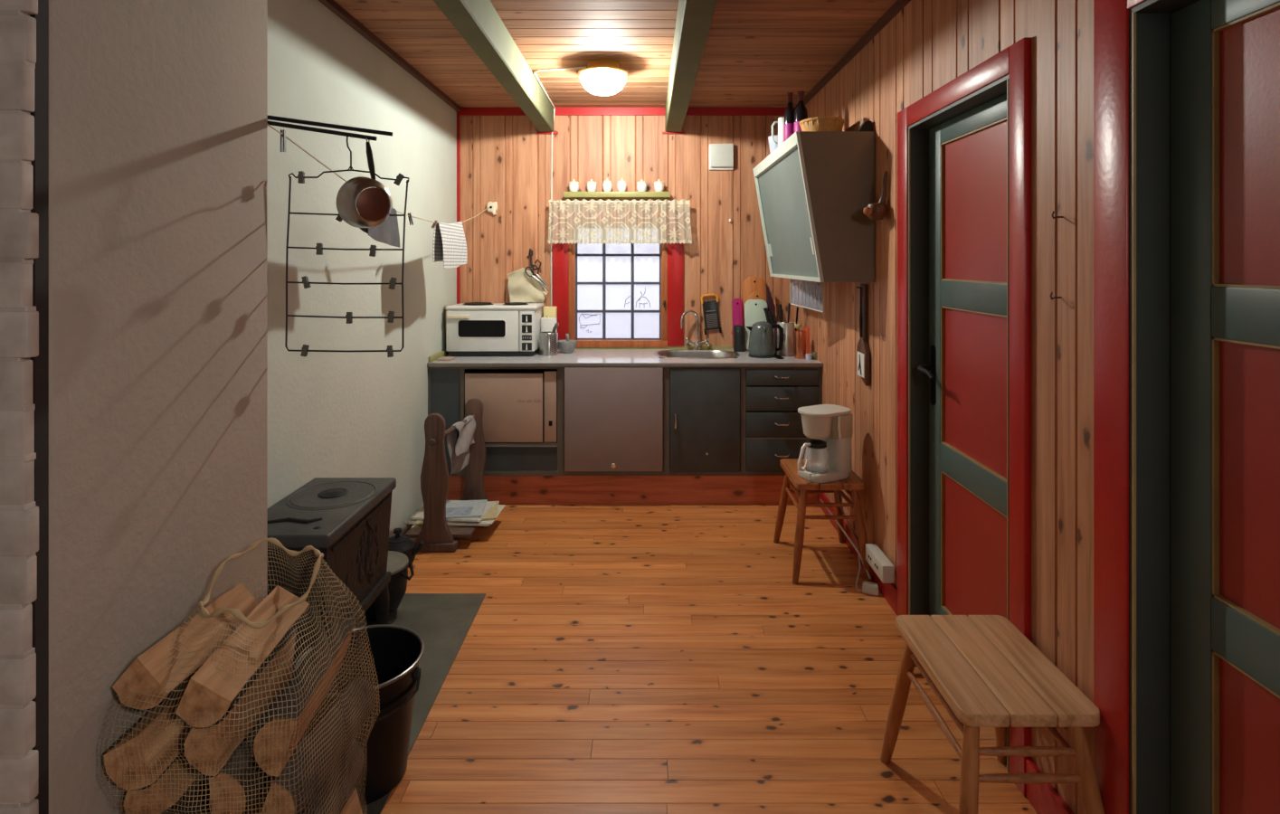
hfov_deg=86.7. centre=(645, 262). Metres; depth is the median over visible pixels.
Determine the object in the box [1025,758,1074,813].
baseboard
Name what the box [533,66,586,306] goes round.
power cable
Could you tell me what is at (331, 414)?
wall
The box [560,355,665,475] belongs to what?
base cabinet
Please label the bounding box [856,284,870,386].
board
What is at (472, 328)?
oven
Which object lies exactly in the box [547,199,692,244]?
lace valance
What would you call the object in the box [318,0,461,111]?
trim
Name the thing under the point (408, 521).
newspaper
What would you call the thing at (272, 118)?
drying arm
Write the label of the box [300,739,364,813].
log
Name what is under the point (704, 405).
base cabinet
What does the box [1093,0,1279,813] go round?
door
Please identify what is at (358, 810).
log
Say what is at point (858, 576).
lead
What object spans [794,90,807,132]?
bottle
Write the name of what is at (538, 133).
trim
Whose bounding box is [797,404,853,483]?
coffee maker
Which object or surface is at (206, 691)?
log
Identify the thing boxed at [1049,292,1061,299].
hook
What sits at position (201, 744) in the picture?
log
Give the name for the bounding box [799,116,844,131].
wicker basket
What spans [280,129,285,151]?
peg
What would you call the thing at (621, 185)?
spice jar
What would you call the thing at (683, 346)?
trim
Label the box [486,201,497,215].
hook
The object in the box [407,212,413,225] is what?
peg
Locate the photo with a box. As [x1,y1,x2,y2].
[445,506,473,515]
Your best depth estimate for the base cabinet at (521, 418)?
4.10 m
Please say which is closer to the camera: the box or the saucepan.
the saucepan
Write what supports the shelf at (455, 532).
attached to the rack
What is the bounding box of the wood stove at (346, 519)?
[267,477,396,661]
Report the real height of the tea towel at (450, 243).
0.268 m
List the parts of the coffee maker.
plate, lid, water tank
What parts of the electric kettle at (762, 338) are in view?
lid, handle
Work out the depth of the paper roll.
4.55 m
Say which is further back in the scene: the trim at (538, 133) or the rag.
the trim at (538, 133)
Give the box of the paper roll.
[540,314,557,331]
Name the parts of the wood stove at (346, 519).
door, plate, plate, moulding, moulding, leg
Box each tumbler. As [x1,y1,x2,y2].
[794,330,805,359]
[803,326,809,353]
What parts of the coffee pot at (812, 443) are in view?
handle, pot lid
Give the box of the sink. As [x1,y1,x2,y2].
[654,349,739,379]
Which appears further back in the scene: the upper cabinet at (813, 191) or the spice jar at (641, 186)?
the spice jar at (641, 186)
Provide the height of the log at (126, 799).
0.104 m
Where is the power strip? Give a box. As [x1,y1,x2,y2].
[865,543,894,583]
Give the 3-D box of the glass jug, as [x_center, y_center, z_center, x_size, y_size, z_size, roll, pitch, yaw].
[0.777,-0.718,3.900,0.110,0.219,0.072,0,0,0]
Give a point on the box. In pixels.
(547, 310)
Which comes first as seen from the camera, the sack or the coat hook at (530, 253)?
the sack
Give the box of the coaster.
[436,356,455,360]
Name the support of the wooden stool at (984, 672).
on the floor
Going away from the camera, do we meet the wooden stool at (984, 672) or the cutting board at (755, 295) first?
the wooden stool at (984, 672)
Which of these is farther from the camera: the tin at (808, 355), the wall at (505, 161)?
the wall at (505, 161)
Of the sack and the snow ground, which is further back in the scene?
the snow ground
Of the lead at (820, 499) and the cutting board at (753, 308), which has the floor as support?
the lead at (820, 499)
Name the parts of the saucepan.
handle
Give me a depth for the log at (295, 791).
1.40 m
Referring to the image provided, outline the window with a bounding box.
[552,242,683,347]
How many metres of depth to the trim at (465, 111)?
4.73 m
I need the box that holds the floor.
[380,503,1037,813]
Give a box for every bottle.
[783,92,795,142]
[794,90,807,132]
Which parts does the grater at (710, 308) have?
handle, blade plate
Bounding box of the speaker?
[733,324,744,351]
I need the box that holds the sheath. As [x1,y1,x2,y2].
[765,284,775,318]
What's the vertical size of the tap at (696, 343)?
0.281 m
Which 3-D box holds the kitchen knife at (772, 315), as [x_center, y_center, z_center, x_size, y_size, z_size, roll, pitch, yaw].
[0.865,0.402,4.543,0.048,0.112,0.023,0,0,0]
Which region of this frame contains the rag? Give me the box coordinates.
[446,415,475,477]
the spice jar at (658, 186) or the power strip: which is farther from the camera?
the spice jar at (658, 186)
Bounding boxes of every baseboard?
[446,475,818,503]
[818,493,897,615]
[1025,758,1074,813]
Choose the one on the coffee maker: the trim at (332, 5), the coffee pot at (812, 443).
the coffee pot at (812, 443)
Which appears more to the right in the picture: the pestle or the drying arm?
the pestle
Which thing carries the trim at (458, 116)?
attached to the wall at (505, 161)
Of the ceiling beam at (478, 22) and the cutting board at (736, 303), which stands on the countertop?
the cutting board at (736, 303)
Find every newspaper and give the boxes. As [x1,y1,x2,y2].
[403,504,505,526]
[409,500,496,521]
[410,524,474,528]
[415,501,499,524]
[421,499,487,520]
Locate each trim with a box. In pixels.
[30,0,48,813]
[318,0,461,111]
[456,107,786,115]
[456,114,460,303]
[537,132,558,134]
[574,345,746,349]
[662,132,685,134]
[794,0,910,109]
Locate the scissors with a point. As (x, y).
(541, 281)
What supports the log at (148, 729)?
in the sack
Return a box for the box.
[543,306,557,318]
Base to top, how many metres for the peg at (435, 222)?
0.043 m
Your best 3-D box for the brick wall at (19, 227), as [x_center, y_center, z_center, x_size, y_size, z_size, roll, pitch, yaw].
[-1.313,0.200,1.139,0.575,2.560,0.028,0,0,0]
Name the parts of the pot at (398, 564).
pot lid, handle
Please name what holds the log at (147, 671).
in the sack
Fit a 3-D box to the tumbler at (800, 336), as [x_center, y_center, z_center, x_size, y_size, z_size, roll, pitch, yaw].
[0.978,0.520,4.300,0.072,0.172,0.072,0,0,0]
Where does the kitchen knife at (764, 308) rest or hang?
in the knife block
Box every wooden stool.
[773,458,873,584]
[880,615,1104,813]
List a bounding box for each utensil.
[777,303,782,322]
[787,303,790,322]
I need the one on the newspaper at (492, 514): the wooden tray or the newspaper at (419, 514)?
the newspaper at (419, 514)
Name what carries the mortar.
on the countertop
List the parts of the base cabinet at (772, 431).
drawer, handle, handle, handle, handle, drawer, drawer, drawer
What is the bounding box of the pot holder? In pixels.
[507,267,548,303]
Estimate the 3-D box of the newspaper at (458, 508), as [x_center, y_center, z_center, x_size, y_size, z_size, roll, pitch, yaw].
[-1.049,1.362,3.746,0.312,0.008,0.260,0,0,-6]
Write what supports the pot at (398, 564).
on the plate
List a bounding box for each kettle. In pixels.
[388,527,424,567]
[746,321,783,359]
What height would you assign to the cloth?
0.201 m
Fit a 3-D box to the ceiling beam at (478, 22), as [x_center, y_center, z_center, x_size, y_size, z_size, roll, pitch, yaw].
[-0.693,-0.995,1.617,0.105,0.170,6.233,0,0,0]
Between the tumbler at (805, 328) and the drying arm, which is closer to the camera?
the drying arm
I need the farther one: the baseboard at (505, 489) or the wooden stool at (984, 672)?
the baseboard at (505, 489)
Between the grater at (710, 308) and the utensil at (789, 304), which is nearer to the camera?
the utensil at (789, 304)
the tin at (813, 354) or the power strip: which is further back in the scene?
the tin at (813, 354)
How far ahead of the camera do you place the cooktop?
4.36 m
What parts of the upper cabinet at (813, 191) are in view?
panel, finger pull, frame, door, finger pull, panel, iron bracket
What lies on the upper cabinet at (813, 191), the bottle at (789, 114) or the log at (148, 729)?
the bottle at (789, 114)
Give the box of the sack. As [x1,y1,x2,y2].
[102,537,379,813]
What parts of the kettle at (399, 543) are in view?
spout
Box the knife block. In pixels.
[773,328,777,353]
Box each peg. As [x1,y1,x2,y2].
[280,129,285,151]
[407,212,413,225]
[431,220,436,228]
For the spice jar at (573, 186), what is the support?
on the wall shelf at (662, 195)
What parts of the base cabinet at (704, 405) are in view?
handle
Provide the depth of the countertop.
4.20 m
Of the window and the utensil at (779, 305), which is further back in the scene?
the window
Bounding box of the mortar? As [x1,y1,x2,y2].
[558,339,577,353]
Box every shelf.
[405,525,477,538]
[563,191,670,200]
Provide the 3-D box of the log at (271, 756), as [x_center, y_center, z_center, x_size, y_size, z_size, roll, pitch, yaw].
[-0.728,0.926,1.469,0.087,0.135,0.336,0,0,-5]
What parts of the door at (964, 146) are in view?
casing, lever handle, lock plate, casing, frame, panel, panel, panel, casing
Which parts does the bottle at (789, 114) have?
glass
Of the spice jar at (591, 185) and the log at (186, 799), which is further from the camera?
the spice jar at (591, 185)
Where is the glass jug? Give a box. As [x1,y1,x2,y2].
[771,116,784,146]
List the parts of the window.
casing, casing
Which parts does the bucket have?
bail handle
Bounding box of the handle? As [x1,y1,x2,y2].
[795,307,798,330]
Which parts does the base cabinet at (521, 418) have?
panel, sliding panel, panel, sliding panel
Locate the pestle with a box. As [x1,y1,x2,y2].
[565,333,569,341]
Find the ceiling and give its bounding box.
[333,0,897,107]
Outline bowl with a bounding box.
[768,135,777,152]
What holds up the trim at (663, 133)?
attached to the wall at (505, 161)
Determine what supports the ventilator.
attached to the wall at (505, 161)
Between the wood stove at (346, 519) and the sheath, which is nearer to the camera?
the wood stove at (346, 519)
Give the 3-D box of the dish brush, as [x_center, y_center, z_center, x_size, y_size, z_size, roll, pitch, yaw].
[1.007,0.501,4.535,0.068,0.210,0.067,0,0,0]
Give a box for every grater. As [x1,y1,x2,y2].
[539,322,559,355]
[700,293,721,334]
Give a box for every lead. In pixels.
[819,498,871,578]
[836,490,878,592]
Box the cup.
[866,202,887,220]
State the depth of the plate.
2.72 m
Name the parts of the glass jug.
handle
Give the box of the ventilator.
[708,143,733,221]
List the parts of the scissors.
handle, handle, blade, blade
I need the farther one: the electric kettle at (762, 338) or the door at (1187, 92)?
the electric kettle at (762, 338)
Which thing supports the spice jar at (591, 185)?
on the wall shelf at (662, 195)
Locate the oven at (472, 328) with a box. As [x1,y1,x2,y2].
[445,302,543,356]
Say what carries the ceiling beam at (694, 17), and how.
attached to the ceiling
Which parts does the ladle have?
spout knob, handle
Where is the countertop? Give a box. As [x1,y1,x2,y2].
[426,349,822,367]
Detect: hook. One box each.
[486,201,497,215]
[526,248,541,270]
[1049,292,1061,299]
[1051,210,1062,218]
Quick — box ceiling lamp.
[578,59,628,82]
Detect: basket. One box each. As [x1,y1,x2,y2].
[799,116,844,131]
[800,414,832,439]
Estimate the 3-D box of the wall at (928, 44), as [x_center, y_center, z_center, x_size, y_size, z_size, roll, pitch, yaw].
[1.126,0.200,1.700,0.120,2.560,6.400,0,0,0]
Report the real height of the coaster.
0.013 m
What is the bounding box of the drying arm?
[267,114,392,141]
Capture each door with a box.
[897,37,1031,796]
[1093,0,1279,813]
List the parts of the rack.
rail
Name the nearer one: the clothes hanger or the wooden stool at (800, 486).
the clothes hanger
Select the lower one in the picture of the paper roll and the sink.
the sink
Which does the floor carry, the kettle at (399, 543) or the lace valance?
the kettle at (399, 543)
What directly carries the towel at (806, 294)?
hanging from the upper cabinet at (813, 191)
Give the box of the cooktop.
[445,302,543,310]
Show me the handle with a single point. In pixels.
(797, 311)
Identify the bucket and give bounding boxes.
[293,624,424,806]
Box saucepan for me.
[336,137,392,227]
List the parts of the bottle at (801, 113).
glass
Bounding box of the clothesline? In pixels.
[267,123,489,223]
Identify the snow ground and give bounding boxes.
[577,313,659,338]
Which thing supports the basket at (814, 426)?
on the coffee maker
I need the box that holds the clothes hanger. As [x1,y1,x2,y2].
[284,136,409,357]
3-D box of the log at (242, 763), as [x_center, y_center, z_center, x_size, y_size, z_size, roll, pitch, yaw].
[-0.815,1.048,1.484,0.077,0.127,0.328,0,0,0]
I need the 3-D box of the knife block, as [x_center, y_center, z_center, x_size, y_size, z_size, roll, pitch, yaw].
[0.870,0.507,4.575,0.109,0.199,0.110,0,0,0]
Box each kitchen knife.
[763,307,770,323]
[768,311,774,324]
[771,313,777,323]
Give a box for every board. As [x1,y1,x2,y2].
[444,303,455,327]
[731,298,742,348]
[742,276,766,345]
[744,299,767,350]
[748,291,766,302]
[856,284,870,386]
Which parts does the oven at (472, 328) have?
handle, oven door, door glass, dial plate, dial plate, dial plate, dial plate, control panel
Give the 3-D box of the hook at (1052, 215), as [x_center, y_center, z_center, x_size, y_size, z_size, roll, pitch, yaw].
[1.052,-0.120,1.733,0.036,0.020,0.007,0,0,-10]
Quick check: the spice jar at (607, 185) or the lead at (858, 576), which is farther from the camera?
the spice jar at (607, 185)
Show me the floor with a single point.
(613, 658)
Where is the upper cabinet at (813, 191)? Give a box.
[752,120,874,282]
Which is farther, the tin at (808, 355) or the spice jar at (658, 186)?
the spice jar at (658, 186)
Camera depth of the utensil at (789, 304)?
4.43 m
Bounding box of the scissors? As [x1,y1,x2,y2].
[524,265,549,289]
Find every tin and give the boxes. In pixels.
[805,353,811,360]
[811,351,816,360]
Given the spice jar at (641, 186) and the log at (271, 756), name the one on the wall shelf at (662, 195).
the spice jar at (641, 186)
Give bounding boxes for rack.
[405,398,489,551]
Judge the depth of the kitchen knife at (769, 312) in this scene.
4.53 m
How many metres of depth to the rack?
3.47 m
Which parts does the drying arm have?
rod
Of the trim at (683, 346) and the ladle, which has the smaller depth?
the ladle
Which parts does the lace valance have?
rod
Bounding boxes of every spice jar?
[568,179,578,191]
[586,179,597,191]
[602,178,612,191]
[616,178,626,191]
[636,179,646,191]
[654,179,663,191]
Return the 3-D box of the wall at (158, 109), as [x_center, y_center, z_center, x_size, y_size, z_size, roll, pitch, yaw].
[-1.393,0.200,1.519,0.715,2.560,0.682,0,0,0]
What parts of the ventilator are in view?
plate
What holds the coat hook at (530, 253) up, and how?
attached to the wall at (505, 161)
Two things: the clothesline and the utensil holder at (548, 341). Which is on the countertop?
the utensil holder at (548, 341)
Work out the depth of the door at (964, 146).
2.39 m
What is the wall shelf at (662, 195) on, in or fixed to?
attached to the wall at (505, 161)
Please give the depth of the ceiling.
3.35 m
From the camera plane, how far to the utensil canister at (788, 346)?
4.40 m
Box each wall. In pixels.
[0,0,38,813]
[48,0,267,813]
[267,0,456,538]
[460,115,797,349]
[797,0,1093,813]
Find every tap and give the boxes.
[680,309,709,350]
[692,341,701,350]
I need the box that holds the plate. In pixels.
[292,593,485,813]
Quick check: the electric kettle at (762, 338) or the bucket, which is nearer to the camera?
the bucket
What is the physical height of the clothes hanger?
0.631 m
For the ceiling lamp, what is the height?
0.166 m
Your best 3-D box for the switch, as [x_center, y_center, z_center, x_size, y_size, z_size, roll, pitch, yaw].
[1.004,1.456,3.033,0.069,0.045,0.038,0,0,25]
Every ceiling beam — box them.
[433,0,553,132]
[664,0,717,132]
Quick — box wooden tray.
[843,117,867,131]
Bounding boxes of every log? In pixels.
[102,679,190,791]
[111,582,259,711]
[122,753,198,813]
[170,777,211,813]
[174,585,310,729]
[183,629,296,777]
[208,668,325,813]
[246,747,298,813]
[251,618,355,777]
[260,674,376,813]
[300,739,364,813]
[340,786,362,813]
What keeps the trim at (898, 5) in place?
attached to the wall at (928, 44)
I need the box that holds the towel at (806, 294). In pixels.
[790,278,824,312]
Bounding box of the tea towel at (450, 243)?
[432,221,467,268]
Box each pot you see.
[360,550,414,619]
[796,438,826,471]
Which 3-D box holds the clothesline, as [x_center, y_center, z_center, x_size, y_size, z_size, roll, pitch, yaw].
[-1.061,-0.291,3.285,0.019,0.186,2.847,0,0,-1]
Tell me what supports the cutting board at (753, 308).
on the countertop
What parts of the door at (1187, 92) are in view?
casing, casing, frame, panel, panel, panel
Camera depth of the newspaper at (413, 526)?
3.60 m
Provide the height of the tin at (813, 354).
0.043 m
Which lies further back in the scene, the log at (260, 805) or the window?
the window
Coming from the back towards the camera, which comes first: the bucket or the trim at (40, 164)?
the bucket
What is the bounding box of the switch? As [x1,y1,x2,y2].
[862,581,878,595]
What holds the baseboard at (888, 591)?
attached to the wall at (928, 44)
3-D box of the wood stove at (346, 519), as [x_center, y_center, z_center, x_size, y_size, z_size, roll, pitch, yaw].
[-1.117,1.149,2.322,0.318,0.671,0.696,0,0,0]
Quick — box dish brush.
[794,322,801,330]
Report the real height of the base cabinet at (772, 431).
0.660 m
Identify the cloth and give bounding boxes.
[359,208,399,247]
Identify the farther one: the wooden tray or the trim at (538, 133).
the trim at (538, 133)
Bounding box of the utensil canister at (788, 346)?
[777,321,794,355]
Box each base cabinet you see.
[427,367,560,475]
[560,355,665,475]
[663,355,742,475]
[742,367,822,475]
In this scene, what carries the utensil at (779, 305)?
in the utensil canister at (788, 346)
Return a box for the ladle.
[862,170,887,220]
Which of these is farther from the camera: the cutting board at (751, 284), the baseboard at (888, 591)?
the cutting board at (751, 284)
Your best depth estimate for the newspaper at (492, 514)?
3.68 m
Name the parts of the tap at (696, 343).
spout, cross handle, cross handle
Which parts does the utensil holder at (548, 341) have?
handle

